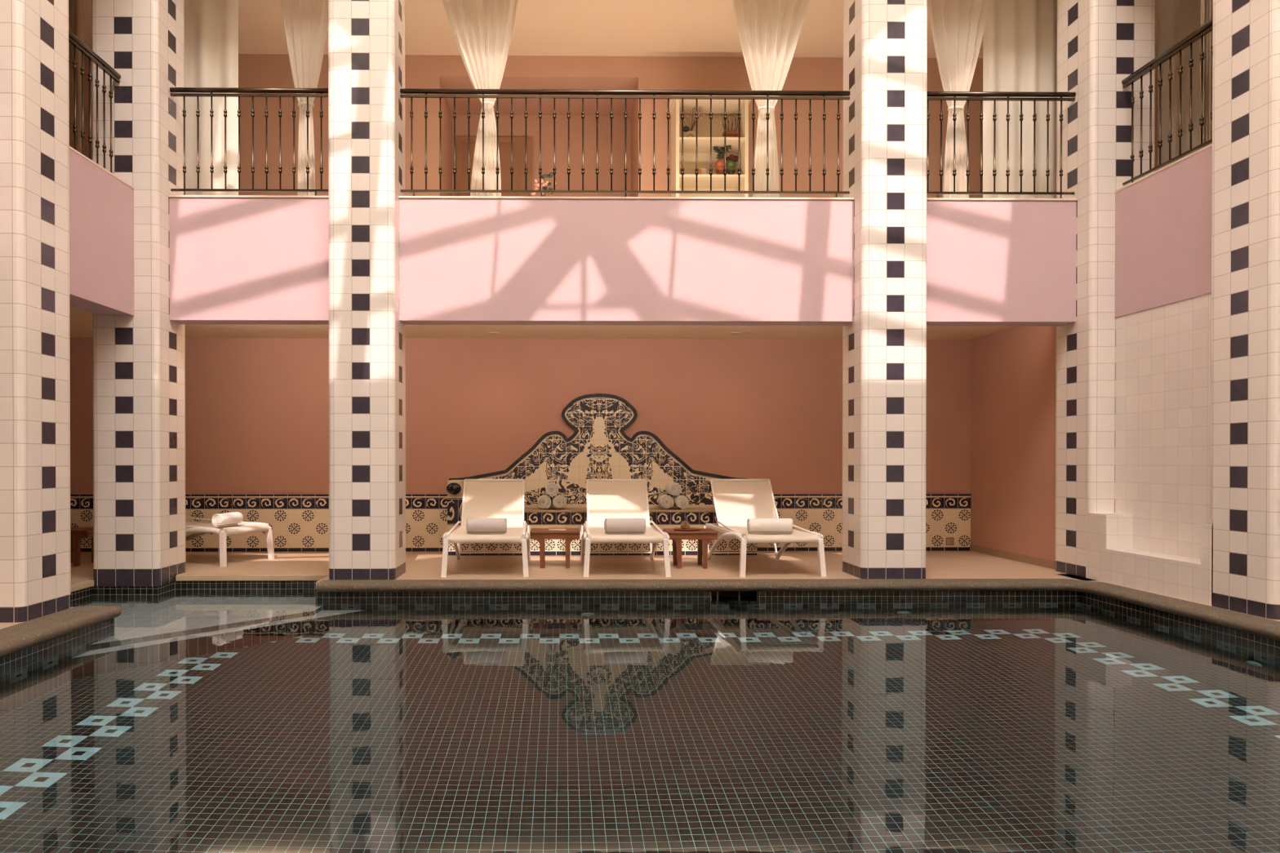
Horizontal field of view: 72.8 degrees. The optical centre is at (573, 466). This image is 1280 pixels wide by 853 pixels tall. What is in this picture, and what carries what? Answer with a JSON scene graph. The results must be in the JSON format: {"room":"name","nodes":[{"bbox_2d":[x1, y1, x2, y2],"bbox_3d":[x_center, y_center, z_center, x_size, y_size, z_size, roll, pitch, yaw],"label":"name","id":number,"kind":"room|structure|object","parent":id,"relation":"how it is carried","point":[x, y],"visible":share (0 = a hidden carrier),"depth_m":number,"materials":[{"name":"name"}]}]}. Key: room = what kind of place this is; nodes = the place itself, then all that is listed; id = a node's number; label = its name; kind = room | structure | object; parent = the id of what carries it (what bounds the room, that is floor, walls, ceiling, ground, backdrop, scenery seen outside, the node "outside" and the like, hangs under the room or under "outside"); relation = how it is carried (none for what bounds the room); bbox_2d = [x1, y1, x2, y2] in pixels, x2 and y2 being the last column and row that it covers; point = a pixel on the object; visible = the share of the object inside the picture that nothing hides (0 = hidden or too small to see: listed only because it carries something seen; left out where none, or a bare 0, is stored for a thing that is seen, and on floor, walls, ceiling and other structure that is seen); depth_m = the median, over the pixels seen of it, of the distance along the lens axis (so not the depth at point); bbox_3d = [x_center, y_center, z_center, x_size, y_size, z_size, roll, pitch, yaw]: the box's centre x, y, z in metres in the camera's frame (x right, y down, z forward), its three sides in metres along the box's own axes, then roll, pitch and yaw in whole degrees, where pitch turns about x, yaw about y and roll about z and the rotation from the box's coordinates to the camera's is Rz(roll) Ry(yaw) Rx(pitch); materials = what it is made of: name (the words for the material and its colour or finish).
{"room":"spa","nodes":[
{"label":"spa","id":0,"kind":"room"},
{"bbox_2d":[69,307,1015,339],"bbox_3d":[-1.012,-1.513,9.114,12.200,0.050,1.970,0,0,-1],"label":"ceiling","id":1,"kind":"structure","parent":0,"point":[80,321],"depth_m":9.51,"materials":[{"name":"beige paint"}]},
{"bbox_2d":[70,53,1158,494],"bbox_3d":[0.069,-1.855,10.726,14.400,5.880,1.230,0,0,-1],"label":"wall","id":2,"kind":"structure","parent":0,"point":[257,409],"depth_m":10.11,"materials":[{"name":"brown paint"}]},
{"bbox_2d":[456,136,532,196],"bbox_3d":[-1.025,-3.367,11.193,0.972,1.776,0.050,0,0,-1],"label":"door","id":3,"kind":"structure","parent":2,"relation":"in","point":[504,143],"depth_m":11.18,"materials":[{"name":"brown wood"}]},
{"bbox_2d":[70,493,970,551],"bbox_3d":[-1.231,0.656,10.100,11.785,0.664,0.020,0,0,-1],"label":"trim","id":4,"kind":"structure","parent":2,"relation":"attached to","point":[298,522],"depth_m":10.08,"materials":[{"name":"tile"}]},
{"bbox_2d":[448,393,749,507],"bbox_3d":[0.297,-0.186,10.100,3.497,1.335,0.045,0,0,-1],"label":"tile mural","id":5,"kind":"object","parent":2,"relation":"attached to","point":[599,447],"visible":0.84,"depth_m":10.09,"materials":[{"name":"tile"}]},
{"bbox_2d":[946,537,954,545],"bbox_3d":[4.415,0.877,10.157,0.094,0.090,0.006,0,0,-1],"label":"air vent","id":6,"kind":"object","parent":2,"relation":"attached to","point":[946,537],"visible":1,"depth_m":10.16,"materials":[{"name":"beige metal"}]},
{"bbox_2d":[83,0,1158,57],"bbox_3d":[0.089,-4.810,9.057,14.400,0.050,2.070,0,0,-1],"label":"ceiling","id":7,"kind":"structure","parent":0,"point":[599,28],"depth_m":9.48,"materials":[{"name":"beige paint"}]},
{"bbox_2d":[68,0,84,153],"bbox_3d":[-5.256,-3.625,8.665,0.700,2.316,0.080,0,0,-1],"label":"curtain","id":8,"kind":"object","parent":7,"relation":"hanging from","point":[75,6],"visible":0.16,"depth_m":8.65,"materials":[{"name":"white fabric"}]},
{"bbox_2d":[184,0,238,195],"bbox_3d":[-3.641,-3.624,8.484,0.689,2.316,0.070,0,0,-1],"label":"curtain","id":9,"kind":"object","parent":7,"relation":"hanging from","point":[211,26],"visible":0.58,"depth_m":8.49,"materials":[{"name":"white fabric"}]},
{"bbox_2d":[280,0,328,195],"bbox_3d":[-2.564,-3.623,8.299,0.603,2.316,0.106,0,0,4],"label":"curtain","id":10,"kind":"object","parent":7,"relation":"hanging from","point":[305,22],"visible":0.77,"depth_m":8.30,"materials":[{"name":"white fabric"}]},
{"bbox_2d":[441,0,518,195],"bbox_3d":[-0.925,-3.623,8.324,0.880,2.316,0.123,0,0,-3],"label":"curtain","id":11,"kind":"object","parent":7,"relation":"hanging from","point":[482,29],"visible":0.82,"depth_m":8.33,"materials":[{"name":"white fabric"}]},
{"bbox_2d":[732,0,809,197],"bbox_3d":[1.905,-3.623,8.364,0.880,2.316,0.130,0,0,1],"label":"curtain","id":12,"kind":"object","parent":7,"relation":"hanging from","point":[769,31],"visible":0.84,"depth_m":8.36,"materials":[{"name":"white fabric"}]},
{"bbox_2d":[927,0,990,198],"bbox_3d":[3.711,-3.623,8.363,0.714,2.316,0.124,0,0,2],"label":"curtain","id":13,"kind":"object","parent":7,"relation":"hanging from","point":[957,26],"visible":0.82,"depth_m":8.36,"materials":[{"name":"white fabric"}]},
{"bbox_2d":[982,0,1057,198],"bbox_3d":[4.452,-3.624,8.583,0.772,2.316,0.070,0,0,-1],"label":"curtain","id":14,"kind":"object","parent":7,"relation":"hanging from","point":[1020,37],"visible":0.73,"depth_m":8.58,"materials":[{"name":"white fabric"}]},
{"bbox_2d":[1157,0,1200,169],"bbox_3d":[5.878,-3.623,8.351,0.440,2.316,0.079,0,0,-1],"label":"curtain","id":15,"kind":"object","parent":7,"relation":"hanging from","point":[1177,19],"visible":0.47,"depth_m":8.35,"materials":[{"name":"white fabric"}]},
{"bbox_2d":[0,551,1279,629],"bbox_3d":[0.181,1.190,1.570,14.400,0.300,17.120,0,0,-1],"label":"floor","id":16,"kind":"structure","parent":0,"point":[791,564],"depth_m":8.67,"materials":[{"name":"beige stone"}]},
{"bbox_2d":[0,0,71,622],"bbox_3d":[-3.888,-2.286,5.904,0.590,6.600,0.590,0,0,-1],"label":"pillar","id":17,"kind":"structure","parent":16,"relation":"on","point":[35,558],"depth_m":5.75,"materials":[{"name":"white tile"}]},
{"bbox_2d":[0,605,121,657],"bbox_3d":[-3.378,1.075,2.115,0.306,0.084,8.300,0,0,-1],"label":"coping","id":18,"kind":"object","parent":16,"relation":"on","point":[22,636],"visible":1,"depth_m":5.56,"materials":[{"name":"brown stone"}]},
{"bbox_2d":[70,527,93,566],"bbox_3d":[-5.093,0.814,8.809,0.490,0.365,0.400,0,0,-1],"label":"side table","id":19,"kind":"object","parent":16,"relation":"on","point":[77,535],"visible":0.26,"depth_m":8.63,"materials":[{"name":"brown wood"}]},
{"bbox_2d":[91,0,185,586],"bbox_3d":[-3.962,-2.271,7.904,0.590,6.655,0.590,0,0,-1],"label":"pillar","id":20,"kind":"structure","parent":16,"relation":"on","point":[139,359],"depth_m":7.62,"materials":[{"name":"white tile"}]},
{"bbox_2d":[92,516,274,567],"bbox_3d":[-4.168,0.574,9.209,1.734,0.879,0.790,0,0,18],"label":"sun lounger","id":21,"kind":"object","parent":16,"relation":"on","point":[198,529],"visible":0.27,"depth_m":9.00,"materials":[{"name":"beige plastic"}]},
{"bbox_2d":[211,511,243,527],"bbox_3d":[-3.588,0.549,8.968,0.133,0.138,0.392,0,0,10],"label":"rolled towel","id":22,"kind":"object","parent":21,"relation":"on","point":[227,519],"visible":1,"depth_m":8.88,"materials":[{"name":"white fabric"}]},
{"bbox_2d":[328,0,405,579],"bbox_3d":[-1.884,-2.299,7.929,0.590,6.600,0.590,0,0,-1],"label":"pillar","id":23,"kind":"structure","parent":16,"relation":"on","point":[366,37],"depth_m":7.64,"materials":[{"name":"white tile"}]},
{"bbox_2d":[440,479,530,577],"bbox_3d":[-0.837,0.577,8.687,0.790,0.879,1.734,0,0,-2],"label":"sun lounger","id":24,"kind":"object","parent":16,"relation":"on","point":[482,498],"visible":0.93,"depth_m":9.16,"materials":[{"name":"beige"}]},
{"bbox_2d":[466,518,506,533],"bbox_3d":[-0.814,0.553,8.092,0.372,0.140,0.128,0,0,-2],"label":"rolled towel","id":25,"kind":"object","parent":24,"relation":"on","point":[473,525],"visible":1,"depth_m":8.04,"materials":[{"name":"white fabric"}]},
{"bbox_2d":[529,528,579,568],"bbox_3d":[-0.188,0.815,8.667,0.490,0.365,0.400,0,0,-1],"label":"side table","id":26,"kind":"object","parent":16,"relation":"on","point":[540,535],"visible":0.98,"depth_m":8.48,"materials":[{"name":"brown wood"}]},
{"bbox_2d":[548,527,567,530],"bbox_3d":[-0.158,0.622,8.642,0.170,0.020,0.124,0,0,7],"label":"book","id":27,"kind":"object","parent":26,"relation":"on","point":[550,528],"visible":1,"depth_m":8.59,"materials":[{"name":"beige paper"}]},
{"bbox_2d":[446,480,756,555],"bbox_3d":[0.311,0.572,9.876,3.470,0.835,0.465,0,0,-1],"label":"tiled bench","id":28,"kind":"object","parent":16,"relation":"on","point":[535,517],"visible":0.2,"depth_m":9.66,"materials":[{"name":"tile"}]},
{"bbox_2d":[446,482,461,494],"bbox_3d":[-1.329,0.244,9.584,0.163,0.131,0.096,0,0,-1],"label":"round ornament","id":29,"kind":"object","parent":28,"relation":"on","point":[453,488],"visible":1,"depth_m":9.55,"materials":[{"name":"black ceramic"}]},
{"bbox_2d":[537,494,551,509],"bbox_3d":[-0.333,0.402,9.859,0.154,0.152,0.312,0,0,-1],"label":"rolled towel","id":30,"kind":"object","parent":28,"relation":"on","point":[545,502],"visible":1,"depth_m":9.71,"materials":[{"name":"white fabric"}]},
{"bbox_2d":[552,494,566,508],"bbox_3d":[-0.163,0.397,9.861,0.156,0.142,0.312,0,0,-1],"label":"rolled towel","id":31,"kind":"object","parent":28,"relation":"on","point":[557,501],"visible":1,"depth_m":9.71,"materials":[{"name":"white fabric"}]},
{"bbox_2d":[545,482,558,497],"bbox_3d":[-0.247,0.260,9.860,0.146,0.158,0.312,0,0,-1],"label":"rolled towel","id":32,"kind":"object","parent":31,"relation":"on","point":[552,492],"visible":1,"depth_m":9.71,"materials":[{"name":"white fabric"}]},
{"bbox_2d":[657,494,673,508],"bbox_3d":[1.048,0.397,9.876,0.152,0.149,0.312,0,0,-1],"label":"rolled towel","id":33,"kind":"object","parent":28,"relation":"on","point":[665,501],"visible":1,"depth_m":9.73,"materials":[{"name":"white fabric"}]},
{"bbox_2d":[672,494,688,509],"bbox_3d":[1.218,0.405,9.878,0.152,0.156,0.312,0,0,-1],"label":"rolled towel","id":34,"kind":"object","parent":28,"relation":"on","point":[680,501],"visible":0.98,"depth_m":9.73,"materials":[{"name":"white fabric"}]},
{"bbox_2d":[665,482,681,496],"bbox_3d":[1.133,0.258,9.876,0.154,0.153,0.312,0,0,-1],"label":"rolled towel","id":35,"kind":"object","parent":34,"relation":"on","point":[674,489],"visible":1,"depth_m":9.73,"materials":[{"name":"white fabric"}]},
{"bbox_2d":[580,479,671,577],"bbox_3d":[0.472,0.577,8.687,0.790,0.879,1.734,0,0,-1],"label":"sun lounger","id":36,"kind":"object","parent":16,"relation":"on","point":[605,498],"visible":0.94,"depth_m":9.15,"materials":[{"name":"beige"}]},
{"bbox_2d":[604,518,645,533],"bbox_3d":[0.479,0.553,8.082,0.382,0.141,0.128,0,0,-5],"label":"rolled towel","id":37,"kind":"object","parent":36,"relation":"on","point":[611,526],"visible":1,"depth_m":8.03,"materials":[{"name":"white fabric"}]},
{"bbox_2d":[662,528,717,568],"bbox_3d":[1.158,0.815,8.637,0.490,0.365,0.400,0,0,-1],"label":"side table","id":38,"kind":"object","parent":16,"relation":"on","point":[703,536],"visible":0.92,"depth_m":8.45,"materials":[{"name":"brown wood"}]},
{"bbox_2d":[673,527,701,530],"bbox_3d":[1.128,0.623,8.611,0.276,0.018,0.221,0,0,-1],"label":"serving tray","id":39,"kind":"object","parent":38,"relation":"on","point":[678,528],"visible":0.94,"depth_m":8.54,"materials":[{"name":"brown wood"}]},
{"bbox_2d":[680,520,689,528],"bbox_3d":[1.108,0.582,8.610,0.094,0.080,0.094,0,0,-1],"label":"drinking glass","id":40,"kind":"object","parent":39,"relation":"on","point":[684,524],"visible":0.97,"depth_m":8.57,"materials":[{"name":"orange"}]},
{"bbox_2d":[703,479,826,577],"bbox_3d":[1.849,0.577,8.686,0.790,0.879,1.734,0,0,-3],"label":"sun lounger","id":41,"kind":"object","parent":16,"relation":"on","point":[735,501],"visible":0.86,"depth_m":9.14,"materials":[{"name":"beige"}]},
{"bbox_2d":[746,518,793,533],"bbox_3d":[1.832,0.554,8.078,0.412,0.140,0.130,0,0,3],"label":"rolled towel","id":42,"kind":"object","parent":41,"relation":"on","point":[758,526],"visible":1,"depth_m":8.03,"materials":[{"name":"white fabric"}]},
{"bbox_2d":[315,578,1279,640],"bbox_3d":[1.243,1.071,2.849,6.795,0.084,9.655,0,0,-1],"label":"coping","id":43,"kind":"object","parent":16,"relation":"on","point":[1269,628],"visible":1,"depth_m":7.47,"materials":[{"name":"brown stone"}]},
{"bbox_2d":[842,0,927,578],"bbox_3d":[2.857,-2.299,7.987,0.590,6.600,0.590,0,0,-1],"label":"pillar","id":44,"kind":"structure","parent":16,"relation":"on","point":[885,42],"depth_m":7.70,"materials":[{"name":"white tile"}]},
{"bbox_2d":[1055,0,1155,577],"bbox_3d":[4.907,-2.299,8.012,0.590,6.600,0.590,0,0,-1],"label":"pillar","id":45,"kind":"structure","parent":16,"relation":"on","point":[1100,43],"depth_m":7.73,"materials":[{"name":"white tile"}]},
{"bbox_2d":[1085,512,1213,606],"bbox_3d":[4.730,0.710,7.023,0.230,0.594,1.520,0,0,-1],"label":"wall ledge","id":46,"kind":"object","parent":16,"relation":"on","point":[1110,557],"visible":0.71,"depth_m":7.11,"materials":[{"name":"white tile"}]},
{"bbox_2d":[1210,0,1279,619],"bbox_3d":[4.922,-2.287,6.012,0.590,6.600,0.590,0,0,-1],"label":"pillar","id":47,"kind":"structure","parent":16,"relation":"on","point":[1245,375],"depth_m":5.95,"materials":[{"name":"white tile"}]},
{"bbox_2d":[0,580,1279,670],"bbox_3d":[0.186,1.617,2.970,8.835,1.150,10.155,0,0,-1],"label":"wall","id":48,"kind":"structure","parent":0,"point":[157,592],"depth_m":7.51,"materials":[{"name":"tile"}]},
{"bbox_2d":[71,573,328,591],"bbox_3d":[-3.569,1.027,7.532,2.785,0.054,1.121,0,0,-40],"label":"trim","id":49,"kind":"structure","parent":48,"relation":"attached to","point":[81,584],"depth_m":7.95,"materials":[{"name":"stone"}]},
{"bbox_2d":[0,592,1279,852],"bbox_3d":[0.148,1.190,3.009,8.670,0.001,10.000,0,0,-1],"label":"water","id":50,"kind":"object","parent":48,"relation":"in","point":[197,722],"visible":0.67,"depth_m":3.92,"materials":[{"name":"clear liquid"}]},
{"bbox_2d":[711,591,758,599],"bbox_3d":[1.395,1.126,7.685,0.413,0.125,0.320,0,0,-1],"label":"skimmer","id":51,"kind":"object","parent":48,"relation":"attached to","point":[721,595],"visible":0.39,"depth_m":7.81,"materials":[{"name":"black plastic"}]},
{"bbox_2d":[970,325,1056,561],"bbox_3d":[4.777,-0.198,9.253,0.200,2.582,1.850,0,0,-1],"label":"wall","id":52,"kind":"structure","parent":0,"point":[1013,369],"depth_m":9.17,"materials":[{"name":"brown paint"}]},
{"bbox_2d":[926,197,1077,325],"bbox_3d":[3.882,-1.895,8.056,1.488,1.128,0.262,0,0,-1],"label":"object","id":53,"kind":"structure","parent":52,"relation":"attached to","point":[990,261],"depth_m":7.94,"materials":[{"name":"pink paint"}]},
{"bbox_2d":[926,91,1075,198],"bbox_3d":[3.917,-2.953,7.961,1.380,0.988,0.045,0,0,-1],"label":"balcony railing","id":54,"kind":"object","parent":53,"relation":"on","point":[1034,96],"visible":0.97,"depth_m":7.95,"materials":[{"name":"brown metal"}]},
{"bbox_2d":[969,544,1055,569],"bbox_3d":[4.670,0.956,9.249,0.015,0.075,1.870,0,0,-1],"label":"baseboard","id":55,"kind":"structure","parent":52,"relation":"attached to","point":[1011,556],"depth_m":9.15,"materials":[{"name":"brown tile"}]},
{"bbox_2d":[1115,293,1211,559],"bbox_3d":[4.979,-0.134,2.960,0.170,2.332,9.800,0,0,-1],"label":"wall","id":56,"kind":"structure","parent":0,"point":[1163,353],"depth_m":7.09,"materials":[{"name":"white tile"}]},
{"bbox_2d":[1114,143,1212,317],"bbox_3d":[5.025,-1.864,2.889,0.288,1.128,9.702,0,0,-1],"label":"trim","id":57,"kind":"structure","parent":56,"relation":"attached to","point":[1163,217],"depth_m":7.06,"materials":[{"name":"pink paint"}]},
{"bbox_2d":[1121,18,1212,185],"bbox_3d":[4.905,-2.947,6.988,0.045,0.988,1.430,0,0,-1],"label":"balcony railing","id":58,"kind":"object","parent":57,"relation":"on","point":[1206,28],"visible":0.63,"depth_m":7.11,"materials":[{"name":"brown metal"}]},
{"bbox_3d":[0.194,-4.758,0.498,14.400,0.050,15.050,0,0,-1],"label":"ceiling","id":59,"kind":"structure","parent":0,"visible":0},
{"bbox_2d":[1200,0,1213,149],"bbox_3d":[5.167,-3.615,6.992,0.168,2.316,0.080,0,0,36],"label":"curtain","id":60,"kind":"object","parent":59,"relation":"hanging from","point":[1206,6],"visible":0.35,"depth_m":7.01,"materials":[{"name":"white fabric"}]},
{"bbox_3d":[0.171,-2.362,2.348,14.400,0.115,18.720,0,0,-1],"label":"floor","id":61,"kind":"structure","parent":0,"visible":0},
{"bbox_2d":[69,146,134,315],"bbox_3d":[-3.962,-1.863,2.780,0.313,1.128,9.702,0,0,-1],"label":"trim","id":62,"kind":"structure","parent":61,"relation":"attached to","point":[101,203],"depth_m":7.06,"materials":[{"name":"pink paint"}]},
{"bbox_2d":[68,30,120,172],"bbox_3d":[-3.985,-2.946,6.884,0.045,0.988,1.420,0,0,-1],"label":"balcony railing","id":63,"kind":"object","parent":62,"relation":"on","point":[74,40],"visible":0.49,"depth_m":7.13,"materials":[{"name":"brown metal"}]},
{"bbox_2d":[168,195,328,324],"bbox_3d":[-2.923,-1.895,7.973,1.518,1.128,0.262,0,0,-1],"label":"balcony wall","id":64,"kind":"structure","parent":61,"relation":"attached to","point":[246,260],"depth_m":7.85,"materials":[{"name":"pink paint"}]},
{"bbox_2d":[169,87,328,195],"bbox_3d":[-2.948,-2.952,7.877,1.430,0.988,0.045,0,0,-1],"label":"balcony railing","id":65,"kind":"object","parent":64,"relation":"on","point":[224,92],"visible":1,"depth_m":7.87,"materials":[{"name":"brown metal"}]},
{"bbox_2d":[530,172,555,196],"bbox_3d":[-0.333,-2.825,9.380,0.257,0.716,0.257,0,0,-27],"label":"potted plant","id":66,"kind":"object","parent":61,"relation":"on","point":[550,175],"visible":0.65,"depth_m":9.36,"materials":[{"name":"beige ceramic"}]},
{"bbox_2d":[399,195,854,325],"bbox_3d":[0.487,-1.895,8.014,4.178,1.128,0.262,0,0,-1],"label":"balcony wall","id":67,"kind":"structure","parent":61,"relation":"attached to","point":[464,260],"depth_m":7.90,"materials":[{"name":"pink paint"}]},
{"bbox_2d":[400,88,850,197],"bbox_3d":[0.475,-2.953,7.918,4.110,0.988,0.045,0,0,-1],"label":"balcony railing","id":68,"kind":"object","parent":67,"relation":"on","point":[540,94],"visible":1,"depth_m":7.91,"materials":[{"name":"brown metal"}]},
{"bbox_2d":[666,95,753,197],"bbox_3d":[1.546,-3.326,9.870,0.914,1.711,0.480,0,0,-1],"label":"bookcase","id":69,"kind":"object","parent":61,"relation":"on","point":[675,104],"visible":0.57,"depth_m":9.91,"materials":[{"name":"beige paint"}]},
{"bbox_2d":[679,106,704,137],"bbox_3d":[1.347,-3.924,9.879,0.289,0.471,0.096,0,0,-1],"label":"vase","id":70,"kind":"object","parent":69,"relation":"on","point":[686,128],"visible":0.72,"depth_m":9.87,"materials":[{"name":"beige ceramic"}]},
{"bbox_2d":[701,168,706,173],"bbox_3d":[1.479,-3.333,9.879,0.060,0.120,0.060,0,0,-1],"label":"box","id":71,"kind":"object","parent":69,"relation":"on","point":[703,171],"visible":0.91,"depth_m":9.85,"materials":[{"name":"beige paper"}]},
{"bbox_2d":[713,145,731,174],"bbox_3d":[1.685,-3.488,9.880,0.231,0.431,0.110,0,0,-1],"label":"vase","id":72,"kind":"object","parent":69,"relation":"on","point":[719,163],"visible":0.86,"depth_m":9.85,"materials":[{"name":"ceramic"}]},
{"bbox_2d":[721,114,738,137],"bbox_3d":[1.782,-3.853,9.879,0.198,0.329,0.080,0,0,-1],"label":"planter","id":73,"kind":"object","parent":69,"relation":"on","point":[730,133],"visible":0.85,"depth_m":9.88,"materials":[{"name":"ceramic"}]},
{"bbox_2d":[725,154,738,174],"bbox_3d":[1.807,-3.419,9.879,0.141,0.293,0.123,0,0,-1],"label":"vase","id":74,"kind":"object","parent":69,"relation":"on","point":[731,170],"visible":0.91,"depth_m":9.85,"materials":[{"name":"green ceramic"}]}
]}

